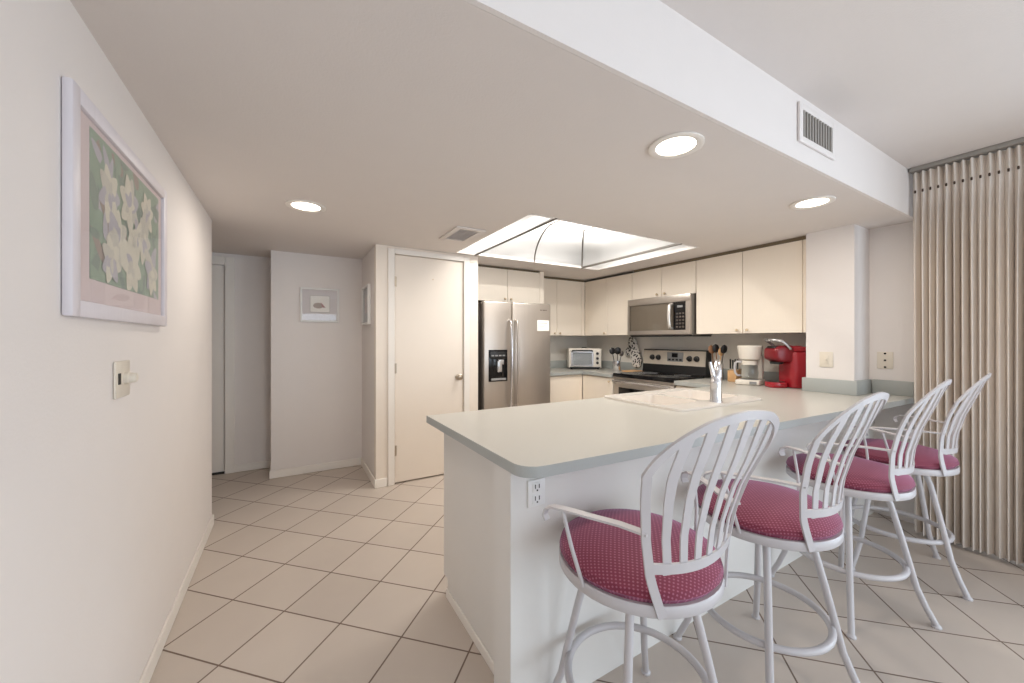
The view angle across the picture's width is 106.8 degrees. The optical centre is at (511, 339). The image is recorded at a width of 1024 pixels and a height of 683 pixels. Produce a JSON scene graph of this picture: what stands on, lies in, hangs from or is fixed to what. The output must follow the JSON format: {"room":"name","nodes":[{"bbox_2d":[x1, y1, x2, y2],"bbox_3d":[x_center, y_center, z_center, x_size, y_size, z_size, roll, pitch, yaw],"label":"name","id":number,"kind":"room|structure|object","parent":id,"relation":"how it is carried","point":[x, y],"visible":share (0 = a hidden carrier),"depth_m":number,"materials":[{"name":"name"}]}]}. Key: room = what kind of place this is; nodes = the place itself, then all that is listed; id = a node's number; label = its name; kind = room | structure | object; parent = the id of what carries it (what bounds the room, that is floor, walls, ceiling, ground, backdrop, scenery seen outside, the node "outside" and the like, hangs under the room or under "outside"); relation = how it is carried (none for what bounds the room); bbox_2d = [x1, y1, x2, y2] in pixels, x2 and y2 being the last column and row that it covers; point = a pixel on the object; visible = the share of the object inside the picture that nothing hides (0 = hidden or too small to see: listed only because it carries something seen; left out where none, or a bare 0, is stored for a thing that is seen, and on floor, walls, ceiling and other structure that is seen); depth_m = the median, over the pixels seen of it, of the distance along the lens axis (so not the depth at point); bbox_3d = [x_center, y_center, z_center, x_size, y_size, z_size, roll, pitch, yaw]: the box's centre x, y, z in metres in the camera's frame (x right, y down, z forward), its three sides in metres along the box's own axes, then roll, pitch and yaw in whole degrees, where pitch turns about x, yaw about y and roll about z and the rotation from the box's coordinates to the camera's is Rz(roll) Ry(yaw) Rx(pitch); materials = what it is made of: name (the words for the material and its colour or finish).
{"room":"kitchen","nodes":[
{"label":"kitchen","id":0,"kind":"room"},
{"bbox_2d":[0,0,211,682],"bbox_3d":[-0.406,0.075,-0.321,0.094,2.440,6.857,0,0,-30],"label":"wall","id":1,"kind":"structure","parent":0,"point":[106,502],"depth_m":0.97,"materials":[{"name":"paint"}]},
{"bbox_2d":[62,76,166,325],"bbox_3d":[-1.262,-0.342,1.253,0.021,0.570,0.816,0,0,-30],"label":"framed picture","id":2,"kind":"object","parent":1,"relation":"attached to","point":[114,210],"visible":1,"depth_m":1.09,"materials":[{"name":"white wood"}]},
{"bbox_2d":[90,127,158,298],"bbox_3d":[-1.272,-0.365,1.271,0.003,0.404,0.610,0,0,-30],"label":"print","id":3,"kind":"object","parent":2,"relation":"attached to","point":[124,209],"depth_m":1.19,"materials":[{"name":"green paper"}]},
{"bbox_2d":[113,360,138,399],"bbox_3d":[-1.238,0.125,1.226,0.035,0.116,0.124,0,0,-30],"label":"dimmer switch","id":4,"kind":"object","parent":1,"relation":"attached to","point":[122,376],"visible":1,"depth_m":1.22,"materials":[{"name":"beige plastic"}]},
{"bbox_2d":[138,514,213,682],"bbox_3d":[-0.429,1.260,-0.270,0.106,0.070,6.769,0,0,-30],"label":"baseboard","id":5,"kind":"structure","parent":1,"relation":"attached to","point":[146,676],"depth_m":1.73,"materials":[{"name":"paint"}]},
{"bbox_2d":[212,252,270,464],"bbox_3d":[-3.134,0.229,3.517,1.554,2.133,0.080,0,0,-30],"label":"wall","id":6,"kind":"structure","parent":0,"point":[252,274],"depth_m":3.79,"materials":[{"name":"paint"}]},
{"bbox_2d":[212,265,224,474],"bbox_3d":[-3.178,0.287,3.483,0.875,2.015,0.055,0,0,-30],"label":"door","id":7,"kind":"structure","parent":6,"relation":"in","point":[218,272],"depth_m":3.67,"materials":[{"name":"paint"}]},
{"bbox_2d":[212,256,233,473],"bbox_3d":[-3.157,0.245,3.448,1.035,2.100,0.016,0,0,-30],"label":"trim","id":8,"kind":"structure","parent":6,"relation":"attached to","point":[228,262],"depth_m":3.69,"materials":[{"name":"paint"}]},
{"bbox_2d":[271,250,361,470],"bbox_3d":[-2.023,0.229,3.950,0.801,2.133,0.460,0,0,-30],"label":"wall","id":9,"kind":"structure","parent":0,"point":[316,367],"depth_m":3.73,"materials":[{"name":"paint"}]},
{"bbox_2d":[234,457,361,478],"bbox_3d":[-2.137,1.258,3.829,1.120,0.075,0.392,0,0,-30],"label":"baseboard","id":10,"kind":"structure","parent":9,"relation":"attached to","point":[286,472],"depth_m":3.75,"materials":[{"name":"paint"}]},
{"bbox_2d":[300,287,338,322],"bbox_3d":[-1.892,-0.343,3.746,0.344,0.337,0.021,0,0,-30],"label":"framed picture","id":11,"kind":"object","parent":9,"relation":"attached to","point":[316,304],"visible":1,"depth_m":3.75,"materials":[{"name":"white plastic"}]},
{"bbox_2d":[310,295,329,312],"bbox_3d":[-1.894,-0.355,3.748,0.176,0.166,0.001,0,0,-30],"label":"print","id":12,"kind":"object","parent":11,"relation":"attached to","point":[318,303],"depth_m":3.75,"materials":[{"name":"white paper"}]},
{"bbox_2d":[362,247,373,475],"bbox_3d":[-1.428,0.229,3.806,0.080,2.133,0.910,0,0,-30],"label":"wall","id":13,"kind":"structure","parent":0,"point":[368,260],"depth_m":3.63,"materials":[{"name":"paint"}]},
{"bbox_2d":[361,284,370,324],"bbox_3d":[-1.409,-0.334,3.666,0.028,0.372,0.350,0,0,-30],"label":"framed picture","id":14,"kind":"object","parent":13,"relation":"attached to","point":[366,290],"visible":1,"depth_m":3.66,"materials":[{"name":"white plastic"}]},
{"bbox_2d":[365,297,366,313],"bbox_3d":[-1.407,-0.334,3.667,0.001,0.152,0.150,0,0,-30],"label":"print","id":15,"kind":"object","parent":14,"relation":"attached to","point":[365,297],"depth_m":3.68},
{"bbox_2d":[361,458,386,487],"bbox_3d":[-1.333,1.258,3.650,0.109,0.075,0.730,0,0,-30],"label":"baseboard","id":16,"kind":"structure","parent":13,"relation":"attached to","point":[377,483],"depth_m":3.36,"materials":[{"name":"paint"}]},
{"bbox_2d":[374,244,477,485],"bbox_3d":[-0.787,0.229,3.608,0.985,2.133,0.080,0,0,-30],"label":"wall","id":17,"kind":"structure","parent":0,"point":[380,251],"depth_m":3.37,"materials":[{"name":"paint"}]},
{"bbox_2d":[395,255,462,482],"bbox_3d":[-0.763,0.258,3.561,0.668,2.050,0.106,0,0,-30],"label":"door","id":18,"kind":"structure","parent":17,"relation":"in","point":[428,292],"depth_m":3.56,"materials":[{"name":"paint"}]},
{"bbox_2d":[388,248,469,485],"bbox_3d":[-0.762,0.239,3.567,0.787,2.111,0.016,0,0,-30],"label":"trim","id":19,"kind":"structure","parent":17,"relation":"attached to","point":[391,252],"depth_m":3.39,"materials":[{"name":"paint"}]},
{"bbox_2d":[70,0,912,281],"bbox_3d":[-0.495,-0.853,2.968,5.750,0.030,3.880,0,0,-30],"label":"ceiling","id":20,"kind":"structure","parent":0,"point":[411,122],"depth_m":1.58,"materials":[{"name":"paint"}]},
{"bbox_2d":[285,199,325,212],"bbox_3d":[-1.287,-0.833,2.375,0.224,0.008,0.224,0,0,-30],"label":"recessed light","id":21,"kind":"object","parent":20,"relation":"in","point":[299,205],"visible":1,"depth_m":2.37,"materials":[{"name":"paint"}]},
{"bbox_2d":[439,226,485,242],"bbox_3d":[-0.400,-0.831,3.012,0.240,0.013,0.400,0,0,-30],"label":"ceiling vent","id":22,"kind":"object","parent":20,"relation":"in","point":[461,234],"visible":1,"depth_m":2.98,"materials":[{"name":"paint"}]},
{"bbox_2d":[457,213,698,269],"bbox_3d":[0.578,-1.123,3.539,1.870,0.584,1.380,0,0,-30],"label":"ceiling light","id":23,"kind":"object","parent":20,"relation":"attached to","point":[533,236],"visible":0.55,"depth_m":4.14,"materials":[{"name":"plastic"}]},
{"bbox_2d":[648,131,704,158],"bbox_3d":[0.705,-0.833,1.637,0.224,0.008,0.224,0,0,-30],"label":"recessed light","id":24,"kind":"object","parent":20,"relation":"in","point":[679,144],"visible":1,"depth_m":1.62,"materials":[{"name":"paint"}]},
{"bbox_2d":[789,195,835,209],"bbox_3d":[1.826,-0.833,2.312,0.224,0.008,0.224,0,0,-30],"label":"recessed light","id":25,"kind":"object","parent":20,"relation":"in","point":[817,201],"visible":1,"depth_m":2.30,"materials":[{"name":"paint"}]},
{"bbox_2d":[550,336,586,398],"bbox_3d":[-0.212,0.229,5.000,3.225,2.133,0.080,0,0,-30],"label":"wall","id":26,"kind":"structure","parent":0,"point":[559,345],"depth_m":5.52,"materials":[{"name":"paint"}]},
{"bbox_2d":[478,266,543,303],"bbox_3d":[-0.196,-0.634,4.602,1.030,0.392,0.614,0,0,-30],"label":"upper cabinet","id":27,"kind":"object","parent":26,"relation":"attached to","point":[494,284],"visible":0.75,"depth_m":4.38,"materials":[{"name":"beige laminate"}]},
{"bbox_2d":[478,265,538,272],"bbox_3d":[-0.213,-0.824,4.631,1.000,0.028,0.545,0,0,-30],"label":"trim","id":28,"kind":"structure","parent":27,"relation":"attached to","point":[478,265],"depth_m":4.41,"materials":[{"name":"wood"}]},
{"bbox_2d":[550,360,567,367],"bbox_3d":[0.600,0.347,5.417,1.198,0.105,0.021,0,0,-30],"label":"backsplash","id":29,"kind":"structure","parent":26,"relation":"attached to","point":[561,363],"depth_m":5.45,"materials":[{"name":"grey laminate"}]},
{"bbox_2d":[544,278,584,335],"bbox_3d":[0.568,-0.432,5.207,0.870,0.745,0.344,0,0,-30],"label":"upper cabinet","id":30,"kind":"object","parent":26,"relation":"attached to","point":[566,299],"visible":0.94,"depth_m":5.13,"materials":[{"name":"beige laminate"}]},
{"bbox_2d":[149,465,1023,682],"bbox_3d":[0.649,1.325,1.018,5.750,0.060,8.400,0,0,-30],"label":"floor","id":31,"kind":"structure","parent":0,"point":[327,576],"depth_m":1.82,"materials":[{"name":"ceramic"}]},
{"bbox_2d":[444,433,493,674],"bbox_3d":[0.907,0.867,2.328,2.559,0.857,0.682,0,0,-30],"label":"peninsula end panel","id":32,"kind":"object","parent":31,"relation":"on","point":[468,475],"visible":0.13,"depth_m":1.68,"materials":[{"name":"paint"}]},
{"bbox_2d":[426,369,913,477],"bbox_3d":[1.117,0.366,2.549,3.251,0.142,1.545,0,0,-30],"label":"countertop","id":33,"kind":"structure","parent":32,"relation":"on","point":[543,440],"depth_m":1.89,"materials":[{"name":"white laminate"}]},
{"bbox_2d":[604,388,761,411],"bbox_3d":[1.154,0.470,2.587,0.890,0.169,0.625,0,0,-30],"label":"sink","id":34,"kind":"object","parent":33,"relation":"in","point":[675,399],"visible":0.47,"depth_m":2.60,"materials":[{"name":"beige ceramic"}]},
{"bbox_2d":[621,394,695,404],"bbox_3d":[0.952,0.471,2.483,0.335,0.168,0.380,0,0,-30],"label":"basin","id":35,"kind":"object","parent":34,"relation":"in","point":[657,399],"depth_m":2.63,"materials":[{"name":"beige ceramic"}]},
{"bbox_2d":[658,390,736,399],"bbox_3d":[1.310,0.471,2.693,0.415,0.168,0.380,0,0,-30],"label":"basin","id":36,"kind":"object","parent":34,"relation":"in","point":[689,394],"depth_m":2.87,"materials":[{"name":"beige ceramic"}]},
{"bbox_2d":[708,359,722,402],"bbox_3d":[1.296,0.254,2.421,0.078,0.264,0.176,0,0,28],"label":"figurine","id":37,"kind":"object","parent":33,"relation":"on","point":[716,372],"visible":1,"depth_m":2.35,"materials":[{"name":"silver metal"}]},
{"bbox_2d":[712,364,723,379],"bbox_3d":[2.057,0.319,3.805,0.110,0.160,0.110,0,0,-30],"label":"utensil crock","id":38,"kind":"object","parent":33,"relation":"on","point":[722,377],"visible":0.22,"depth_m":3.77,"materials":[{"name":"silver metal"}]},
{"bbox_2d":[708,345,713,363],"bbox_3d":[2.028,0.220,3.842,0.071,0.338,0.047,0,0,41],"label":"spoon","id":39,"kind":"object","parent":38,"relation":"in","point":[710,349],"visible":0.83,"depth_m":3.84,"materials":[{"name":"brown wood"}]},
{"bbox_2d":[712,344,718,358],"bbox_3d":[2.048,0.214,3.814,0.069,0.348,0.016,0,0,-1],"label":"spoon","id":40,"kind":"object","parent":38,"relation":"in","point":[715,347],"visible":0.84,"depth_m":3.81,"materials":[{"name":"brown wood"}]},
{"bbox_2d":[720,345,726,362],"bbox_3d":[2.080,0.217,3.759,0.054,0.343,0.076,0,0,-40],"label":"spoon","id":41,"kind":"object","parent":38,"relation":"in","point":[723,349],"visible":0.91,"depth_m":3.74,"materials":[{"name":"plastic"}]},
{"bbox_2d":[728,369,741,381],"bbox_3d":[2.158,0.339,3.672,0.120,0.120,0.084,0,0,-30],"label":"knife block","id":42,"kind":"object","parent":33,"relation":"on","point":[732,377],"visible":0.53,"depth_m":3.64,"materials":[{"name":"brown wood"}]},
{"bbox_2d":[735,345,764,385],"bbox_3d":[2.155,0.224,3.438,0.223,0.350,0.196,0,0,-44],"label":"coffee maker","id":43,"kind":"object","parent":33,"relation":"on","point":[751,374],"visible":1,"depth_m":3.41,"materials":[{"name":"beige plastic"}]},
{"bbox_2d":[733,360,756,375],"bbox_3d":[2.118,0.266,3.435,0.144,0.168,0.192,0,0,-44],"label":"coffee carafe","id":44,"kind":"object","parent":43,"relation":"on","point":[744,362],"visible":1,"depth_m":3.41,"materials":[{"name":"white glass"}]},
{"bbox_2d":[737,345,762,359],"bbox_3d":[2.147,0.113,3.431,0.196,0.128,0.196,0,0,-44],"label":"basket","id":45,"kind":"object","parent":43,"relation":"on","point":[745,352],"depth_m":3.36,"materials":[{"name":"beige plastic"}]},
{"bbox_2d":[764,339,805,387],"bbox_3d":[2.325,0.194,3.222,0.310,0.410,0.210,0,0,2],"label":"coffee machine","id":46,"kind":"object","parent":33,"relation":"on","point":[791,360],"visible":0.95,"depth_m":3.14,"materials":[{"name":"red plastic"}]},
{"bbox_2d":[765,381,787,387],"bbox_3d":[2.240,0.377,3.225,0.140,0.045,0.150,0,0,2],"label":"drip tray","id":47,"kind":"object","parent":46,"relation":"on","point":[773,384],"depth_m":3.17,"materials":[{"name":"red plastic"}]},
{"bbox_2d":[478,301,549,409],"bbox_3d":[-0.089,0.429,4.506,0.868,1.692,0.817,0,0,-30],"label":"refrigerator","id":48,"kind":"object","parent":31,"relation":"on","point":[514,357],"visible":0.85,"depth_m":4.15,"materials":[{"name":"metal"}]},
{"bbox_2d":[537,320,548,330],"bbox_3d":[0.360,-0.166,4.383,0.166,0.122,0.002,0,0,-30],"label":"notice","id":49,"kind":"object","parent":48,"relation":"attached to","point":[542,325],"visible":1,"depth_m":4.38,"materials":[{"name":"white paper"}]},
{"bbox_2d":[550,374,581,402],"bbox_3d":[0.500,0.866,5.016,0.600,0.858,0.595,0,0,-30],"label":"base cabinet","id":50,"kind":"object","parent":31,"relation":"on","point":[562,387],"visible":0.17,"depth_m":4.77,"materials":[{"name":"beige laminate"}]},
{"bbox_2d":[550,360,647,376],"bbox_3d":[0.892,0.366,4.939,1.219,0.142,1.141,0,0,-30],"label":"countertop","id":51,"kind":"structure","parent":50,"relation":"on","point":[560,367],"depth_m":4.99,"materials":[{"name":"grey laminate"}]},
{"bbox_2d":[567,347,600,368],"bbox_3d":[0.996,0.248,5.245,0.440,0.301,0.288,0,0,4],"label":"toaster oven","id":52,"kind":"object","parent":51,"relation":"on","point":[583,357],"visible":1,"depth_m":5.15,"materials":[{"name":"white metal"}]},
{"bbox_2d":[570,367,599,367],"bbox_3d":[0.990,0.373,5.150,0.410,0.016,0.007,0,0,4],"label":"tray","id":53,"kind":"object","parent":52,"relation":"on","point":[570,367],"depth_m":5.15,"materials":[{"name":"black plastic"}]},
{"bbox_2d":[613,361,620,371],"bbox_3d":[1.333,0.334,4.841,0.100,0.130,0.100,0,0,-30],"label":"utensil crock","id":54,"kind":"object","parent":51,"relation":"on","point":[616,364],"visible":0.98,"depth_m":4.80,"materials":[{"name":"silver metal"}]},
{"bbox_2d":[609,348,614,359],"bbox_3d":[1.293,0.242,4.872,0.084,0.293,0.035,0,0,24],"label":"serving spoon","id":55,"kind":"object","parent":54,"relation":"in","point":[611,350],"visible":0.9,"depth_m":4.87,"materials":[{"name":"black plastic"}]},
{"bbox_2d":[615,347,620,360],"bbox_3d":[1.335,0.239,4.796,0.064,0.299,0.054,0,0,39],"label":"slotted spoon","id":56,"kind":"object","parent":54,"relation":"in","point":[617,350],"visible":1,"depth_m":4.79,"materials":[{"name":"metal"}]},
{"bbox_2d":[622,370,641,371],"bbox_3d":[1.520,0.391,4.779,0.220,0.017,0.175,0,0,-30],"label":"cutting board","id":57,"kind":"object","parent":51,"relation":"on","point":[622,370],"visible":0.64,"depth_m":4.76,"materials":[{"name":"brown wood"}]},
{"bbox_2d":[583,374,614,398],"bbox_3d":[1.292,0.866,4.822,0.629,0.858,0.530,0,0,-30],"label":"base cabinet","id":58,"kind":"object","parent":31,"relation":"on","point":[594,386],"visible":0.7,"depth_m":4.68,"materials":[{"name":"beige laminate"}]},
{"bbox_2d":[542,410,779,682],"bbox_3d":[0.412,0.731,1.162,0.634,1.129,0.611,0,0,-28],"label":"bar stool","id":59,"kind":"object","parent":31,"relation":"on","point":[642,563],"visible":1,"depth_m":1.01,"materials":[{"name":"white metal"}]},
{"bbox_2d":[559,509,723,603],"bbox_3d":[0.392,0.650,1.198,0.482,0.095,0.482,0,0,-28],"label":"cushion","id":60,"kind":"object","parent":59,"relation":"on","point":[609,557],"depth_m":1.06,"materials":[{"name":"fabric"}]},
{"bbox_2d":[612,349,710,393],"bbox_3d":[1.626,0.703,4.226,0.659,1.185,0.823,0,0,-30],"label":"range","id":61,"kind":"object","parent":31,"relation":"on","point":[689,363],"visible":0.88,"depth_m":4.21,"materials":[{"name":"metal"}]},
{"bbox_2d":[613,371,704,382],"bbox_3d":[1.600,0.403,4.210,0.506,0.040,0.813,0,0,-30],"label":"cooktop","id":62,"kind":"object","parent":61,"relation":"in","point":[643,376],"depth_m":4.10,"materials":[{"name":"black glass"}]},
{"bbox_2d":[676,385,698,387],"bbox_3d":[1.958,0.866,3.688,0.629,0.858,0.420,0,0,-30],"label":"base cabinet","id":63,"kind":"object","parent":31,"relation":"on","point":[677,386],"visible":0.03,"depth_m":3.66,"materials":[{"name":"beige laminate"}]},
{"bbox_2d":[673,392,888,682],"bbox_3d":[1.006,0.731,1.478,0.634,1.129,0.634,0,0,-32],"label":"bar stool","id":64,"kind":"object","parent":31,"relation":"on","point":[769,515],"visible":0.83,"depth_m":1.31,"materials":[{"name":"white metal"}]},
{"bbox_2d":[697,479,842,540],"bbox_3d":[0.991,0.650,1.503,0.482,0.095,0.482,0,0,-32],"label":"cushion","id":65,"kind":"object","parent":64,"relation":"on","point":[767,511],"depth_m":1.35,"materials":[{"name":"fabric"}]},
{"bbox_2d":[771,379,951,639],"bbox_3d":[1.677,0.731,1.886,0.634,1.129,0.658,0,0,-34],"label":"bar stool","id":66,"kind":"object","parent":31,"relation":"on","point":[868,479],"visible":0.84,"depth_m":1.71,"materials":[{"name":"white metal"}]},
{"bbox_2d":[786,453,915,492],"bbox_3d":[1.667,0.650,1.900,0.482,0.095,0.482,0,0,-34],"label":"cushion","id":67,"kind":"object","parent":66,"relation":"on","point":[866,475],"depth_m":1.74,"materials":[{"name":"fabric"}]},
{"bbox_2d":[841,373,991,601],"bbox_3d":[2.234,0.731,2.183,0.634,1.129,0.647,0,0,-34],"label":"bar stool","id":68,"kind":"object","parent":31,"relation":"on","point":[941,462],"visible":0.67,"depth_m":2.02,"materials":[{"name":"white metal"}]},
{"bbox_2d":[843,438,958,469],"bbox_3d":[2.221,0.650,2.202,0.482,0.095,0.482,0,0,-34],"label":"cushion","id":69,"kind":"object","parent":68,"relation":"on","point":[926,458],"depth_m":2.06,"materials":[{"name":"fabric"}]},
{"bbox_2d":[494,412,873,682],"bbox_3d":[1.331,0.866,2.110,3.168,0.858,0.119,0,0,-30],"label":"wall","id":70,"kind":"structure","parent":0,"point":[534,599],"depth_m":1.38,"materials":[{"name":"paint"}]},
{"bbox_2d":[528,477,544,507],"bbox_3d":[0.085,0.523,1.302,0.070,0.092,0.010,0,0,-30],"label":"outlet","id":71,"kind":"object","parent":70,"relation":"attached to","point":[536,487],"visible":1,"depth_m":1.30,"materials":[{"name":"white plastic"}]},
{"bbox_2d":[533,482,541,492],"bbox_3d":[0.086,0.503,1.300,0.036,0.032,0.003,0,0,-30],"label":"receptacle","id":72,"kind":"object","parent":71,"relation":"attached to","point":[537,486],"depth_m":1.30,"materials":[{"name":"white plastic"}]},
{"bbox_2d":[533,493,541,503],"bbox_3d":[0.086,0.543,1.300,0.036,0.032,0.003,0,0,-30],"label":"receptacle","id":73,"kind":"object","parent":71,"relation":"attached to","point":[537,497],"depth_m":1.30,"materials":[{"name":"white plastic"}]},
{"bbox_2d":[464,0,913,218],"bbox_3d":[1.004,-0.992,1.588,4.460,0.307,0.016,0,0,-30],"label":"wall","id":74,"kind":"structure","parent":0,"point":[648,44],"depth_m":1.39,"materials":[{"name":"paint"}]},
{"bbox_2d":[798,101,835,160],"bbox_3d":[1.494,-1.015,1.859,0.385,0.184,0.011,0,0,-30],"label":"air vent","id":75,"kind":"object","parent":74,"relation":"in","point":[815,131],"visible":1,"depth_m":1.84,"materials":[{"name":"paint"}]},
{"bbox_2d":[587,333,805,377],"bbox_3d":[1.990,0.229,4.354,0.080,2.133,3.265,0,0,-30],"label":"wall","id":76,"kind":"structure","parent":0,"point":[731,341],"depth_m":4.11,"materials":[{"name":"paint"}]},
{"bbox_2d":[585,273,631,335],"bbox_3d":[1.273,-0.432,5.147,0.344,0.745,1.160,0,0,-30],"label":"upper cabinet","id":77,"kind":"object","parent":76,"relation":"attached to","point":[606,300],"visible":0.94,"depth_m":4.92,"materials":[{"name":"beige laminate"}]},
{"bbox_2d":[601,361,647,371],"bbox_3d":[1.414,0.347,5.233,0.021,0.105,1.119,0,0,-30],"label":"backsplash","id":78,"kind":"structure","parent":76,"relation":"attached to","point":[604,364],"depth_m":5.08,"materials":[{"name":"grey laminate"}]},
{"bbox_2d":[624,337,641,367],"bbox_3d":[1.566,0.146,4.922,0.024,0.426,0.288,0,0,-30],"label":"oven mitt","id":79,"kind":"object","parent":76,"relation":"hanging from","point":[633,350],"visible":0.91,"depth_m":4.88,"materials":[{"name":"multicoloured fabric"}]},
{"bbox_2d":[632,261,695,299],"bbox_3d":[1.778,-0.641,4.287,0.344,0.327,0.830,0,0,-30],"label":"upper cabinet","id":80,"kind":"object","parent":76,"relation":"attached to","point":[676,279],"visible":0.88,"depth_m":4.17,"materials":[{"name":"beige laminate"}]},
{"bbox_2d":[628,293,711,336],"bbox_3d":[1.726,-0.257,4.278,0.443,0.437,0.823,0,0,-30],"label":"microwave","id":81,"kind":"object","parent":80,"relation":"attached to","point":[672,315],"visible":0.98,"depth_m":4.13,"materials":[{"name":"grey metal"}]},
{"bbox_2d":[544,236,805,281],"bbox_3d":[1.497,-0.824,4.296,0.918,0.028,3.144,0,0,-45],"label":"trim","id":82,"kind":"structure","parent":76,"relation":"attached to","point":[801,237],"depth_m":3.69,"materials":[{"name":"wood"}]},
{"bbox_2d":[696,239,805,333],"bbox_3d":[2.233,-0.432,3.511,0.344,0.745,0.963,0,0,-30],"label":"upper cabinet","id":83,"kind":"object","parent":76,"relation":"attached to","point":[760,290],"visible":0.94,"depth_m":3.38,"materials":[{"name":"beige laminate"}]},
{"bbox_2d":[724,369,778,380],"bbox_3d":[2.367,0.347,3.611,0.019,0.105,0.967,0,0,-30],"label":"backsplash","id":84,"kind":"structure","parent":76,"relation":"attached to","point":[774,376],"depth_m":3.55,"materials":[{"name":"grey laminate"}]},
{"bbox_2d":[806,224,868,380],"bbox_3d":[2.552,0.229,2.962,0.360,2.133,0.297,0,0,-30],"label":"wall column","id":85,"kind":"structure","parent":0,"point":[837,259],"depth_m":2.84,"materials":[{"name":"paint"}]},
{"bbox_2d":[820,352,832,366],"bbox_3d":[2.380,0.147,2.881,0.016,0.115,0.084,0,0,-30],"label":"light switch","id":86,"kind":"object","parent":85,"relation":"attached to","point":[826,358],"visible":1,"depth_m":2.88,"materials":[{"name":"beige plastic"}]},
{"bbox_2d":[660,0,1023,172],"bbox_3d":[1.631,-1.170,-0.655,5.750,0.050,4.519,0,0,-30],"label":"ceiling","id":87,"kind":"structure","parent":0,"point":[922,82],"depth_m":1.56,"materials":[{"name":"paint"}]},
{"bbox_2d":[909,137,1023,173],"bbox_3d":[3.043,-1.131,1.928,0.070,0.027,1.445,0,0,-30],"label":"rail","id":88,"kind":"object","parent":87,"relation":"attached to","point":[1020,141],"visible":1,"depth_m":2.31,"materials":[{"name":"white metal"}]},
{"bbox_2d":[913,145,1023,563],"bbox_3d":[2.986,0.082,2.039,0.114,2.383,1.182,0,0,-30],"label":"vertical blinds","id":89,"kind":"object","parent":88,"relation":"hanging from","point":[968,216],"visible":0.92,"depth_m":2.31,"materials":[{"name":"beige fabric"}]},
{"bbox_2d":[869,221,913,523],"bbox_3d":[3.924,0.075,0.920,0.100,2.440,4.615,0,0,-30],"label":"wall","id":90,"kind":"structure","parent":0,"point":[891,257],"depth_m":2.77,"materials":[{"name":"paint"}]},
{"bbox_2d":[802,377,871,395],"bbox_3d":[2.541,0.347,2.957,0.375,0.105,0.338,0,0,-30],"label":"backsplash","id":91,"kind":"structure","parent":90,"relation":"attached to","point":[844,387],"depth_m":2.83,"materials":[{"name":"grey laminate"}]},
{"bbox_2d":[877,352,892,368],"bbox_3d":[2.753,0.150,2.805,0.009,0.124,0.088,0,0,-30],"label":"outlet","id":92,"kind":"object","parent":90,"relation":"attached to","point":[884,359],"visible":1,"depth_m":2.80,"materials":[{"name":"beige plastic"}]},
{"bbox_2d":[872,379,913,396],"bbox_3d":[2.770,0.347,2.767,0.019,0.105,0.219,0,0,-30],"label":"backsplash","id":93,"kind":"structure","parent":90,"relation":"attached to","point":[900,388],"depth_m":2.75,"materials":[{"name":"grey laminate"}]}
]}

